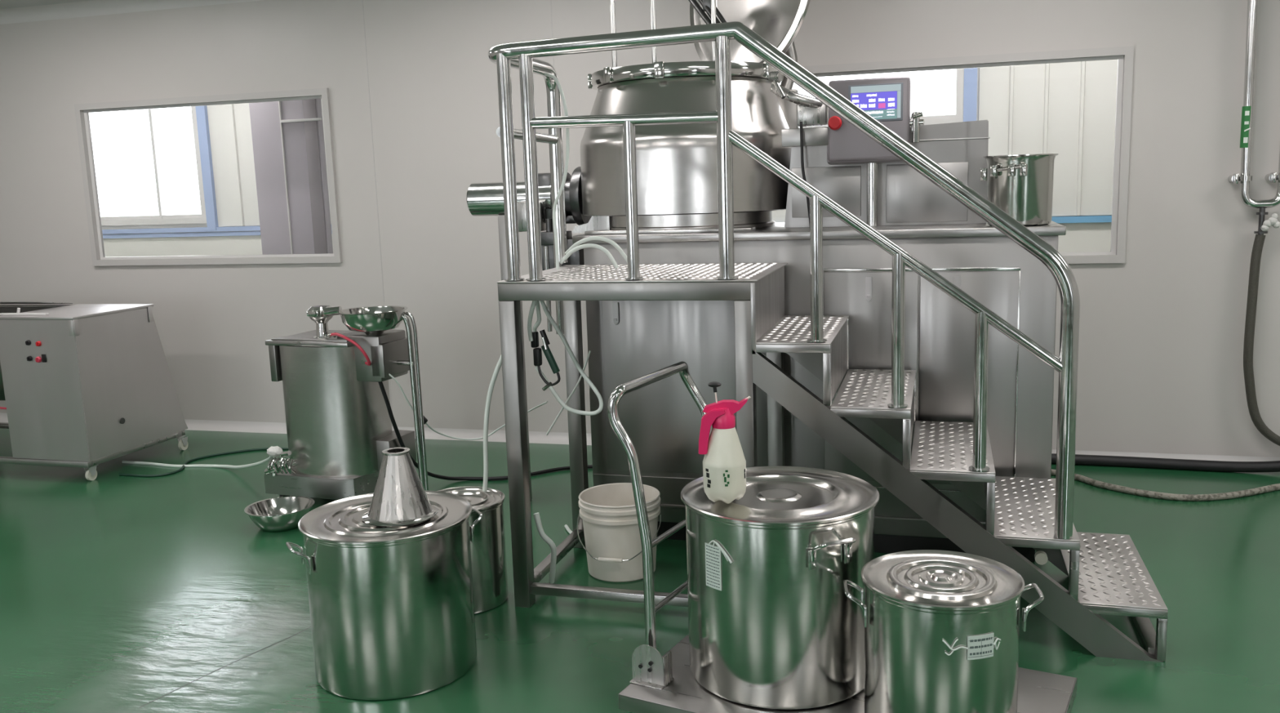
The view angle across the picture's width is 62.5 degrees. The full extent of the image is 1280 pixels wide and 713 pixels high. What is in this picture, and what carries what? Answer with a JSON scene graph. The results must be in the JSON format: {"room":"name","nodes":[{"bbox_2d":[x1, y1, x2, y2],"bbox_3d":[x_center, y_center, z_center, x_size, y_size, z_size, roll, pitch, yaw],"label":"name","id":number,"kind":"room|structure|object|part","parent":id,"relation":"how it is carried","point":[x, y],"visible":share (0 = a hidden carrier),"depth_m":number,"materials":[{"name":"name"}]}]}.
{"room":"processing plant","nodes":[
{"label":"processing plant","id":0,"kind":"room"},
{"bbox_2d":[0,0,91,8],"bbox_3d":[-1.240,-1.474,1.051,12.200,0.050,10.200,1,10,16],"label":"ceiling","id":1,"kind":"structure","parent":0,"point":[4,4],"depth_m":6.89,"materials":[{"name":"grey paint"}]},
{"bbox_2d":[102,67,1111,257],"bbox_3d":[-0.647,-1.291,8.442,15.100,3.000,0.080,1,10,16],"label":"wall","id":2,"kind":"structure","parent":0,"point":[1091,236],"depth_m":9.30,"materials":[{"name":"white paint"}]},
{"bbox_2d":[100,105,218,230],"bbox_3d":[-4.761,-1.977,9.464,2.110,1.710,0.075,1,10,16],"label":"window","id":3,"kind":"structure","parent":2,"relation":"in","point":[208,215],"depth_m":9.28,"materials":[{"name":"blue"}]},
{"bbox_2d":[102,223,332,238],"bbox_3d":[-4.069,-1.107,9.397,8.000,0.080,0.030,1,10,16],"label":"trim","id":4,"kind":"structure","parent":2,"relation":"attached to","point":[241,230],"depth_m":9.39,"materials":[{"name":"blue metal"}]},
{"bbox_2d":[210,97,331,226],"bbox_3d":[-2.314,-1.955,8.747,2.890,1.680,0.028,1,10,16],"label":"wall panel","id":5,"kind":"object","parent":2,"relation":"attached to","point":[232,128],"depth_m":9.14,"materials":[{"name":"white paint"}]},
{"bbox_2d":[802,67,977,128],"bbox_3d":[0.994,-1.854,7.834,2.875,1.800,0.075,1,10,16],"label":"window","id":6,"kind":"structure","parent":2,"relation":"in","point":[966,78],"depth_m":7.43,"materials":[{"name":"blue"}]},
{"bbox_2d":[978,59,1117,216],"bbox_3d":[4.482,-1.829,6.818,4.360,1.750,0.028,1,10,16],"label":"wall panel","id":7,"kind":"object","parent":2,"relation":"attached to","point":[1068,109],"depth_m":7.32,"materials":[{"name":"white"}]},
{"bbox_2d":[1051,215,1111,222],"bbox_3d":[3.194,-0.956,7.339,7.100,0.045,0.030,1,10,16],"label":"trim","id":8,"kind":"structure","parent":2,"relation":"attached to","point":[1085,219],"depth_m":7.36,"materials":[{"name":"blue"}]},
{"bbox_2d":[0,0,1279,457],"bbox_3d":[0.202,-0.875,6.149,12.200,2.860,0.062,1,10,16],"label":"wall","id":9,"kind":"structure","parent":0,"point":[412,85],"depth_m":6.43,"materials":[{"name":"grey paint"}]},
{"bbox_2d":[0,0,260,24],"bbox_3d":[0.139,-2.235,5.860,12.200,0.080,0.080,1,10,16],"label":"ceiling","id":10,"kind":"structure","parent":9,"relation":"attached to","point":[93,7],"depth_m":6.94,"materials":[{"name":"grey paint"}]},
{"bbox_2d":[74,87,342,266],"bbox_3d":[-2.859,-1.154,6.953,1.935,1.090,0.052,1,10,16],"label":"window","id":11,"kind":"structure","parent":9,"relation":"in","point":[82,110],"depth_m":6.96,"materials":[{"name":"grey paint"}]},
{"bbox_2d":[0,413,1279,461],"bbox_3d":[0.231,0.516,6.318,12.200,0.060,0.060,1,10,16],"label":"baseboard","id":12,"kind":"structure","parent":9,"relation":"attached to","point":[535,437],"depth_m":6.70,"materials":[{"name":"grey"}]},
{"bbox_2d":[803,45,1133,263],"bbox_3d":[1.586,-1.044,5.696,1.935,1.095,0.052,1,10,16],"label":"window","id":13,"kind":"structure","parent":9,"relation":"in","point":[1124,55],"depth_m":5.48,"materials":[{"name":"grey paint"}]},
{"bbox_2d":[1227,0,1279,235],"bbox_3d":[3.057,-1.409,5.146,0.259,1.630,0.117,1,10,16],"label":"pipe","id":14,"kind":"object","parent":9,"relation":"attached to","point":[1244,178],"visible":1,"depth_m":5.19,"materials":[{"name":"silver metal"}]},
{"bbox_2d":[1243,234,1279,445],"bbox_3d":[3.226,-0.058,5.322,0.324,1.119,0.056,0,9,12],"label":"hose","id":15,"kind":"object","parent":9,"relation":"attached to","point":[1256,252],"visible":1,"depth_m":5.33,"materials":[{"name":"grey"}]},
{"bbox_2d":[0,428,1279,712],"bbox_3d":[-1.147,1.397,1.518,12.200,0.051,10.200,1,10,16],"label":"floor","id":16,"kind":"structure","parent":0,"point":[118,593],"depth_m":4.03,"materials":[{"name":"green paint"}]},
{"bbox_2d":[0,301,188,480],"bbox_3d":[-3.885,0.148,6.491,1.878,0.994,0.848,1,10,16],"label":"cabinet","id":17,"kind":"object","parent":16,"relation":"on","point":[86,386],"visible":1,"depth_m":6.00,"materials":[{"name":"silver metal"}]},
{"bbox_2d":[41,354,46,362],"bbox_3d":[-3.329,0.010,5.888,0.026,0.045,0.005,1,10,16],"label":"switch plate","id":18,"kind":"object","parent":17,"relation":"attached to","point":[43,356],"depth_m":5.89,"materials":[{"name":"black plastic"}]},
{"bbox_3d":[-3.294,-0.209,6.167,0.563,0.125,0.628,1,10,16],"label":"lid","id":19,"kind":"part","parent":17,"relation":"part of","materials":[{"name":"silver metal"}]},
{"bbox_3d":[-3.884,0.533,6.561,1.852,0.034,0.804,1,10,16],"label":"frame","id":20,"kind":"part","parent":17,"relation":"part of","materials":[{"name":"silver metal"}]},
{"bbox_2d":[121,456,273,468],"bbox_3d":[-2.418,0.546,5.979,1.614,0.287,0.281,5,12,37],"label":"cable","id":21,"kind":"object","parent":16,"relation":"on","point":[268,459],"visible":0.91,"depth_m":6.22,"materials":[{"name":"white plastic"}]},
{"bbox_2d":[119,447,288,476],"bbox_3d":[-2.403,0.615,6.383,1.348,0.014,0.398,-5,10,-21],"label":"cable","id":22,"kind":"object","parent":16,"relation":"on","point":[264,448],"visible":0.78,"depth_m":6.37,"materials":[{"name":"green plastic"}]},
{"bbox_2d":[244,495,314,532],"bbox_3d":[-1.722,0.764,5.055,0.320,0.101,0.320,1,10,16],"label":"steel bowl","id":23,"kind":"object","parent":16,"relation":"on","point":[281,513],"visible":0.94,"depth_m":5.07,"materials":[{"name":"silver metal"}]},
{"bbox_2d":[263,304,428,499],"bbox_3d":[-1.488,0.236,5.407,0.840,1.013,0.508,2,10,21],"label":"mill","id":24,"kind":"object","parent":16,"relation":"on","point":[338,421],"visible":0.97,"depth_m":5.29,"materials":[{"name":"silver metal"}]},
{"bbox_2d":[264,450,295,475],"bbox_3d":[-1.821,0.535,5.387,0.180,0.139,0.125,2,10,21],"label":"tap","id":25,"kind":"object","parent":24,"relation":"on","point":[289,464],"depth_m":5.35,"materials":[{"name":"silver metal"}]},
{"bbox_2d":[263,471,379,499],"bbox_3d":[-1.583,0.631,5.539,0.590,0.100,0.440,2,10,21],"label":"tray","id":26,"kind":"object","parent":24,"relation":"on","point":[300,483],"depth_m":5.34,"materials":[{"name":"silver metal"}]},
{"bbox_2d":[337,305,407,334],"bbox_3d":[-1.323,-0.172,5.233,0.340,0.122,0.340,2,10,21],"label":"bowl","id":27,"kind":"object","parent":24,"relation":"on","point":[377,319],"depth_m":5.15,"materials":[{"name":"silver metal"}]},
{"bbox_2d":[388,373,547,439],"bbox_3d":[-0.882,0.252,5.468,0.818,0.464,0.393,-2,9,-4],"label":"cable","id":28,"kind":"object","parent":24,"relation":"attached to","point":[425,420],"visible":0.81,"depth_m":5.48,"materials":[{"name":"white plastic"}]},
{"bbox_2d":[285,489,483,700],"bbox_3d":[-0.823,0.773,3.500,0.554,0.524,0.554,0,9,11],"label":"stockpot","id":29,"kind":"object","parent":16,"relation":"on","point":[392,608],"visible":0.84,"depth_m":3.28,"materials":[{"name":"silver metal"}]},
{"bbox_3d":[-1.082,0.634,3.335,0.058,0.087,0.134,-7,10,-28],"label":"handle","id":30,"kind":"part","parent":29,"relation":"part of","materials":[{"name":"silver metal"}]},
{"bbox_3d":[-0.831,0.521,3.459,0.554,0.013,0.554,-7,10,-28],"label":"lid","id":31,"kind":"part","parent":29,"relation":"part of","materials":[{"name":"silver metal"}]},
{"bbox_2d":[361,447,439,526],"bbox_3d":[-0.783,0.410,3.417,0.246,0.216,0.246,1,10,16],"label":"cone","id":32,"kind":"object","parent":29,"relation":"on","point":[399,498],"visible":1,"depth_m":3.36,"materials":[{"name":"grey metal"}]},
{"bbox_3d":[-0.575,0.573,3.609,0.058,0.087,0.134,-7,10,-28],"label":"handle","id":33,"kind":"part","parent":29,"relation":"part of","materials":[{"name":"silver metal"}]},
{"bbox_2d":[435,486,508,613],"bbox_3d":[-0.674,0.739,4.043,0.330,0.407,0.384,-7,11,-29],"label":"stockpot","id":34,"kind":"object","parent":16,"relation":"on","point":[488,549],"visible":0.4,"depth_m":3.95,"materials":[{"name":"silver metal"}]},
{"bbox_3d":[-0.680,0.550,4.012,0.330,0.024,0.330,0,9,9],"label":"lid","id":35,"kind":"part","parent":34,"relation":"part of","materials":[{"name":"silver metal"}]},
{"bbox_2d":[377,382,592,479],"bbox_3d":[-0.698,0.353,5.689,1.417,0.643,0.278,-6,10,-24],"label":"cable","id":36,"kind":"object","parent":16,"relation":"on","point":[380,384],"visible":0.72,"depth_m":5.69,"materials":[{"name":"black rubber"}]},
{"bbox_2d":[564,524,572,533],"bbox_3d":[-0.245,0.808,4.745,0.062,0.016,0.364,-10,12,-40],"label":"air hose","id":37,"kind":"object","parent":16,"relation":"on","point":[566,526],"visible":0.19,"depth_m":4.83,"materials":[{"name":"white plastic"}]},
{"bbox_2d":[577,482,661,582],"bbox_3d":[-0.079,0.719,4.302,0.351,0.325,0.342,1,10,16],"label":"pail","id":38,"kind":"object","parent":16,"relation":"on","point":[608,513],"visible":0.87,"depth_m":4.19,"materials":[{"name":"white plastic"}]},
{"bbox_3d":[-0.100,0.720,4.228,0.351,0.145,0.176,1,10,16],"label":"wire handle","id":39,"kind":"part","parent":38,"relation":"part of","materials":[{"name":"silver metal"}]},
{"bbox_2d":[466,0,1066,561],"bbox_3d":[0.456,-0.654,4.773,2.647,2.849,1.014,1,10,16],"label":"granulator","id":40,"kind":"object","parent":16,"relation":"on","point":[677,202],"visible":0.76,"depth_m":4.38,"materials":[{"name":"silver metal"}]},
{"bbox_3d":[-0.602,-0.761,5.082,0.440,0.160,0.160,1,10,16],"label":"motor","id":41,"kind":"part","parent":40,"relation":"part of","materials":[{"name":"silver metal"}]},
{"bbox_3d":[-0.121,-1.596,4.505,0.040,0.830,0.040,1,10,16],"label":"rod","id":42,"kind":"part","parent":40,"relation":"part of","materials":[{"name":"silver metal"}]},
{"bbox_3d":[-0.104,-0.182,4.503,0.026,0.098,0.012,1,10,16],"label":"handle","id":43,"kind":"part","parent":40,"relation":"part of","materials":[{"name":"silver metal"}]},
{"bbox_3d":[0.050,-1.580,4.375,0.040,0.830,0.040,1,10,16],"label":"rod","id":44,"kind":"part","parent":40,"relation":"part of","materials":[{"name":"silver metal"}]},
{"bbox_3d":[0.210,-0.624,4.830,0.800,0.073,0.880,1,10,16],"label":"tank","id":45,"kind":"part","parent":40,"relation":"part of","materials":[{"name":"silver metal"}]},
{"bbox_3d":[0.211,0.077,4.470,0.760,0.860,0.012,1,10,16],"label":"door","id":46,"kind":"part","parent":40,"relation":"part of","materials":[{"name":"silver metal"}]},
{"bbox_3d":[0.210,-0.974,4.812,0.968,0.620,0.968,1,10,16],"label":"tank","id":47,"kind":"part","parent":40,"relation":"part of","materials":[{"name":"silver metal"}]},
{"bbox_3d":[0.311,-1.610,4.505,0.040,0.830,0.040,1,10,16],"label":"rod","id":48,"kind":"part","parent":40,"relation":"part of","materials":[{"name":"silver metal"}]},
{"bbox_3d":[0.500,-1.683,4.819,0.136,0.836,0.840,-8,11,-35],"label":"lid","id":49,"kind":"part","parent":40,"relation":"part of","materials":[{"name":"silver metal"}]},
{"bbox_2d":[572,220,1066,243],"bbox_3d":[0.787,-0.564,4.681,1.957,0.033,0.990,1,10,16],"label":"countertop","id":50,"kind":"structure","parent":40,"relation":"on","point":[778,232],"depth_m":4.23,"materials":[{"name":"silver metal"}]},
{"bbox_3d":[0.910,-0.267,4.197,0.026,0.098,0.012,1,10,16],"label":"handle","id":51,"kind":"part","parent":40,"relation":"part of","materials":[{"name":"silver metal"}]},
{"bbox_3d":[0.931,0.080,4.264,0.369,0.873,0.012,1,10,16],"label":"door","id":52,"kind":"part","parent":40,"relation":"part of","materials":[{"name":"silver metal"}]},
{"bbox_3d":[0.964,-0.722,4.376,0.045,0.363,0.045,1,10,16],"label":"console post","id":53,"kind":"part","parent":40,"relation":"part of","materials":[{"name":"silver metal"}]},
{"bbox_3d":[0.997,-0.681,4.421,0.720,0.240,0.008,1,10,16],"label":"access panel","id":54,"kind":"part","parent":40,"relation":"part of","materials":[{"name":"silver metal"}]},
{"bbox_3d":[1.234,-0.263,4.105,0.026,0.098,0.012,1,10,16],"label":"handle","id":55,"kind":"part","parent":40,"relation":"part of","materials":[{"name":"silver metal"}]},
{"bbox_3d":[1.293,0.085,4.161,0.372,0.873,0.012,1,10,16],"label":"door","id":56,"kind":"part","parent":40,"relation":"part of","materials":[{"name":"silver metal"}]},
{"bbox_2d":[980,153,1058,226],"bbox_3d":[1.482,-0.649,4.121,0.276,0.270,0.281,6,12,41],"label":"metal pot","id":57,"kind":"object","parent":40,"relation":"on","point":[1020,185],"visible":0.83,"depth_m":4.02,"materials":[{"name":"grey metal"}]},
{"bbox_2d":[488,21,1168,662],"bbox_3d":[0.655,-0.120,3.860,2.269,2.076,0.743,1,10,16],"label":"work platform","id":58,"kind":"object","parent":16,"relation":"on","point":[1107,573],"visible":0.99,"depth_m":3.57,"materials":[{"name":"silver metal"}]},
{"bbox_2d":[482,355,502,491],"bbox_3d":[-0.543,0.127,4.005,0.140,0.785,0.079,1,10,16],"label":"air hose","id":59,"kind":"object","parent":58,"relation":"hanging from","point":[499,364],"visible":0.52,"depth_m":4.00,"materials":[{"name":"white plastic"}]},
{"bbox_3d":[-0.465,-0.664,3.736,0.072,0.788,0.072,1,10,16],"label":"post","id":60,"kind":"part","parent":58,"relation":"part of","materials":[{"name":"silver metal"}]},
{"bbox_3d":[-0.455,0.369,3.917,0.062,1.164,0.062,1,10,16],"label":"leg","id":61,"kind":"part","parent":58,"relation":"part of","materials":[{"name":"silver metal"}]},
{"bbox_3d":[-0.419,-0.843,4.032,0.037,0.043,0.646,0,9,13],"label":"rail","id":62,"kind":"part","parent":58,"relation":"part of","materials":[{"name":"silver metal"}]},
{"bbox_2d":[527,300,537,341],"bbox_3d":[-0.398,-0.136,3.900,0.024,0.165,0.063,-8,11,-35],"label":"air hose","id":63,"kind":"object","parent":58,"relation":"hanging from","point":[534,302],"visible":0.92,"depth_m":3.90,"materials":[{"name":"white"}]},
{"bbox_3d":[-0.385,-0.663,3.713,0.072,0.788,0.072,1,10,16],"label":"post","id":64,"kind":"part","parent":58,"relation":"part of","materials":[{"name":"silver metal"}]},
{"bbox_2d":[532,300,541,331],"bbox_3d":[-0.388,-0.157,3.944,0.037,0.132,0.016,1,10,16],"label":"air hose","id":65,"kind":"object","parent":58,"relation":"hanging from","point":[537,323],"visible":0.91,"depth_m":3.94,"materials":[{"name":"white plastic"}]},
{"bbox_2d":[530,328,560,391],"bbox_3d":[-0.353,0.015,3.960,0.109,0.234,0.036,1,10,16],"label":"connector","id":66,"kind":"object","parent":65,"relation":"hanging from","point":[537,352],"visible":1,"depth_m":3.95,"materials":[{"name":"black plastic"}]},
{"bbox_2d":[533,512,556,583],"bbox_3d":[-0.352,0.744,4.076,0.071,0.318,0.123,1,10,16],"label":"air hose","id":67,"kind":"object","parent":58,"relation":"hanging from","point":[536,515],"visible":1,"depth_m":4.04,"materials":[{"name":"white plastic"}]},
{"bbox_2d":[544,72,569,269],"bbox_3d":[-0.342,-0.725,4.117,0.090,0.761,0.142,-9,12,-38],"label":"air hose","id":68,"kind":"object","parent":58,"relation":"on","point":[567,136],"visible":0.96,"depth_m":4.08,"materials":[{"name":"white plastic"}]},
{"bbox_3d":[-0.348,0.822,4.317,0.040,0.035,0.606,1,10,16],"label":"rail","id":69,"kind":"part","parent":58,"relation":"part of","materials":[{"name":"silver metal"}]},
{"bbox_2d":[546,350,591,435],"bbox_3d":[-0.293,0.151,4.243,0.232,0.364,0.019,3,11,28],"label":"air hose","id":70,"kind":"object","parent":58,"relation":"hanging from","point":[589,351],"visible":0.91,"depth_m":4.23,"materials":[{"name":"white"}]},
{"bbox_2d":[534,300,603,415],"bbox_3d":[-0.277,-0.006,4.033,0.272,0.470,0.016,1,10,16],"label":"air hose","id":71,"kind":"object","parent":58,"relation":"hanging from","point":[584,375],"visible":0.91,"depth_m":4.02,"materials":[{"name":"white plastic"}]},
{"bbox_3d":[-0.273,0.260,4.551,0.062,1.164,0.062,1,10,16],"label":"leg","id":72,"kind":"part","parent":58,"relation":"part of","materials":[{"name":"silver metal"}]},
{"bbox_2d":[559,243,618,268],"bbox_3d":[-0.200,-0.387,4.082,0.242,0.100,0.016,1,10,16],"label":"air hose","id":73,"kind":"object","parent":58,"relation":"on","point":[604,250],"visible":1,"depth_m":4.07,"materials":[{"name":"white plastic"}]},
{"bbox_2d":[564,235,627,263],"bbox_3d":[-0.164,-0.411,4.148,0.273,0.125,0.026,0,9,11],"label":"air hose","id":74,"kind":"object","parent":58,"relation":"on","point":[615,244],"visible":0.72,"depth_m":4.13,"materials":[{"name":"white plastic"}]},
{"bbox_3d":[-0.024,0.882,3.881,0.800,0.035,0.040,1,10,16],"label":"rail","id":75,"kind":"part","parent":58,"relation":"part of","materials":[{"name":"silver metal"}]},
{"bbox_3d":[-0.055,-0.806,3.594,0.696,0.050,0.040,1,10,16],"label":"rail","id":76,"kind":"part","parent":58,"relation":"part of","materials":[{"name":"silver metal"}]},
{"bbox_3d":[0.031,-0.286,4.018,0.924,0.064,0.730,1,10,16],"label":"deck frame","id":77,"kind":"part","parent":58,"relation":"part of","materials":[{"name":"silver metal"}]},
{"bbox_3d":[0.284,-0.657,3.523,0.076,0.793,0.076,1,10,16],"label":"post","id":78,"kind":"part","parent":58,"relation":"part of","materials":[{"name":"silver metal"}]},
{"bbox_3d":[0.374,0.380,3.682,0.062,1.164,0.062,1,10,16],"label":"leg","id":79,"kind":"part","parent":58,"relation":"part of","materials":[{"name":"silver metal"}]},
{"bbox_3d":[0.556,0.271,4.315,0.062,1.164,0.062,1,10,16],"label":"leg","id":80,"kind":"part","parent":58,"relation":"part of","materials":[{"name":"silver metal"}]},
{"bbox_3d":[0.514,0.060,3.567,0.262,0.209,0.034,1,10,16],"label":"step frame","id":81,"kind":"part","parent":58,"relation":"part of","materials":[{"name":"silver metal"}]},
{"bbox_3d":[0.705,-0.054,4.233,0.262,0.208,0.030,1,10,16],"label":"step frame","id":82,"kind":"part","parent":58,"relation":"part of","materials":[{"name":"silver metal"}]},
{"bbox_3d":[0.771,0.271,3.530,0.262,0.197,0.034,1,10,16],"label":"step frame","id":83,"kind":"part","parent":58,"relation":"part of","materials":[{"name":"silver metal"}]},
{"bbox_3d":[0.818,-0.350,3.422,1.082,0.801,0.038,1,10,16],"label":"rail","id":84,"kind":"part","parent":58,"relation":"part of","materials":[{"name":"silver metal"}]},
{"bbox_3d":[0.962,0.157,4.196,0.262,0.196,0.030,1,10,16],"label":"step frame","id":85,"kind":"part","parent":58,"relation":"part of","materials":[{"name":"silver metal"}]},
{"bbox_3d":[1.032,0.480,3.491,0.270,0.206,0.034,1,10,16],"label":"step frame","id":86,"kind":"part","parent":58,"relation":"part of","materials":[{"name":"silver metal"}]},
{"bbox_3d":[1.293,0.692,3.452,0.264,0.203,0.034,1,10,16],"label":"step frame","id":87,"kind":"part","parent":58,"relation":"part of","materials":[{"name":"silver metal"}]},
{"bbox_3d":[1.327,0.666,3.490,0.040,0.040,0.025,1,10,16],"label":"adjusting knob","id":88,"kind":"part","parent":58,"relation":"part of","materials":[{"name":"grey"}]},
{"bbox_3d":[1.554,0.887,3.411,0.268,0.171,0.034,1,10,16],"label":"step frame","id":89,"kind":"part","parent":58,"relation":"part of","materials":[{"name":"silver metal"}]},
{"bbox_2d":[607,360,1077,712],"bbox_3d":[0.536,0.578,2.945,1.224,1.000,0.661,3,11,29],"label":"trolley","id":90,"kind":"object","parent":16,"relation":"on","point":[666,683],"visible":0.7,"depth_m":2.99,"materials":[{"name":"silver metal"}]},
{"bbox_3d":[0.090,0.463,3.251,0.136,0.843,0.532,3,11,29],"label":"handle","id":91,"kind":"part","parent":90,"relation":"part of","materials":[{"name":"silver metal"}]},
{"bbox_2d":[680,466,879,709],"bbox_3d":[0.405,0.647,3.053,0.560,0.532,0.560,3,11,28],"label":"stockpot","id":92,"kind":"object","parent":90,"relation":"on","point":[773,624],"visible":0.89,"depth_m":2.83,"materials":[{"name":"silver metal"}]},
{"bbox_2d":[706,545,719,587],"bbox_3d":[0.198,0.570,2.862,0.002,0.110,0.050,-10,12,-40],"label":"print","id":93,"kind":"object","parent":92,"relation":"attached to","point":[713,552],"depth_m":2.86,"materials":[{"name":"grey"}]},
{"bbox_2d":[698,382,751,503],"bbox_3d":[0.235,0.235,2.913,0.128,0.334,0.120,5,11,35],"label":"spray bottle","id":94,"kind":"object","parent":92,"relation":"on","point":[724,462],"visible":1,"depth_m":2.88,"materials":[{"name":"plastic"}]},
{"bbox_3d":[0.205,0.085,2.894,0.037,0.028,0.037,-1,9,8],"label":"plunger knob","id":95,"kind":"part","parent":94,"relation":"part of","materials":[{"name":"black plastic"}]},
{"bbox_3d":[0.397,0.397,3.013,0.560,0.024,0.560,-6,10,-22],"label":"lid","id":96,"kind":"part","parent":92,"relation":"part of","materials":[{"name":"silver metal"}]},
{"bbox_3d":[0.510,0.515,2.757,0.134,0.087,0.058,-6,10,-22],"label":"handle","id":97,"kind":"part","parent":92,"relation":"part of","materials":[{"name":"silver metal"}]},
{"bbox_2d":[843,549,1044,712],"bbox_3d":[0.775,0.754,2.721,0.414,0.403,0.400,-8,11,-35],"label":"stockpot","id":98,"kind":"object","parent":90,"relation":"on","point":[942,627],"visible":1,"depth_m":2.58,"materials":[{"name":"silver metal"}]},
{"bbox_3d":[0.556,0.634,2.731,0.058,0.087,0.134,-1,9,8],"label":"handle","id":99,"kind":"part","parent":98,"relation":"part of","materials":[{"name":"silver metal"}]},
{"bbox_3d":[0.768,0.564,2.690,0.400,0.016,0.400,-1,9,8],"label":"lid","id":100,"kind":"part","parent":98,"relation":"part of","materials":[{"name":"silver metal"}]},
{"bbox_2d":[968,636,993,657],"bbox_3d":[0.816,0.696,2.522,0.066,0.045,0.003,-4,9,-13],"label":"print","id":101,"kind":"object","parent":98,"relation":"attached to","point":[978,646],"depth_m":2.52,"materials":[{"name":"grey paper"}]},
{"bbox_3d":[0.985,0.629,2.671,0.058,0.087,0.134,-1,9,8],"label":"handle","id":102,"kind":"part","parent":98,"relation":"part of","materials":[{"name":"silver metal"}]},
{"bbox_2d":[1050,468,1279,501],"bbox_3d":[2.542,0.635,5.204,1.384,0.031,0.412,1,10,19],"label":"hose","id":103,"kind":"object","parent":16,"relation":"on","point":[1197,497],"visible":0.82,"depth_m":5.04,"materials":[{"name":"grey rubber"}]},
{"bbox_2d":[1051,453,1279,472],"bbox_3d":[2.468,0.538,5.616,1.889,0.097,0.080,1,10,18],"label":"hose","id":104,"kind":"object","parent":16,"relation":"on","point":[1085,460],"visible":0.72,"depth_m":5.50,"materials":[{"name":"black rubber"}]},
{"bbox_3d":[-0.862,0.371,7.767,15.100,0.050,2.020,1,10,16],"label":"floor","id":105,"kind":"structure","parent":0,"visible":0},
{"bbox_2d":[248,98,333,254],"bbox_3d":[-2.666,-1.054,8.165,0.625,2.750,0.080,1,10,16],"label":"partition panel","id":106,"kind":"object","parent":105,"relation":"on","point":[288,143],"visible":0.36,"depth_m":8.09,"materials":[{"name":"grey"}]}
]}

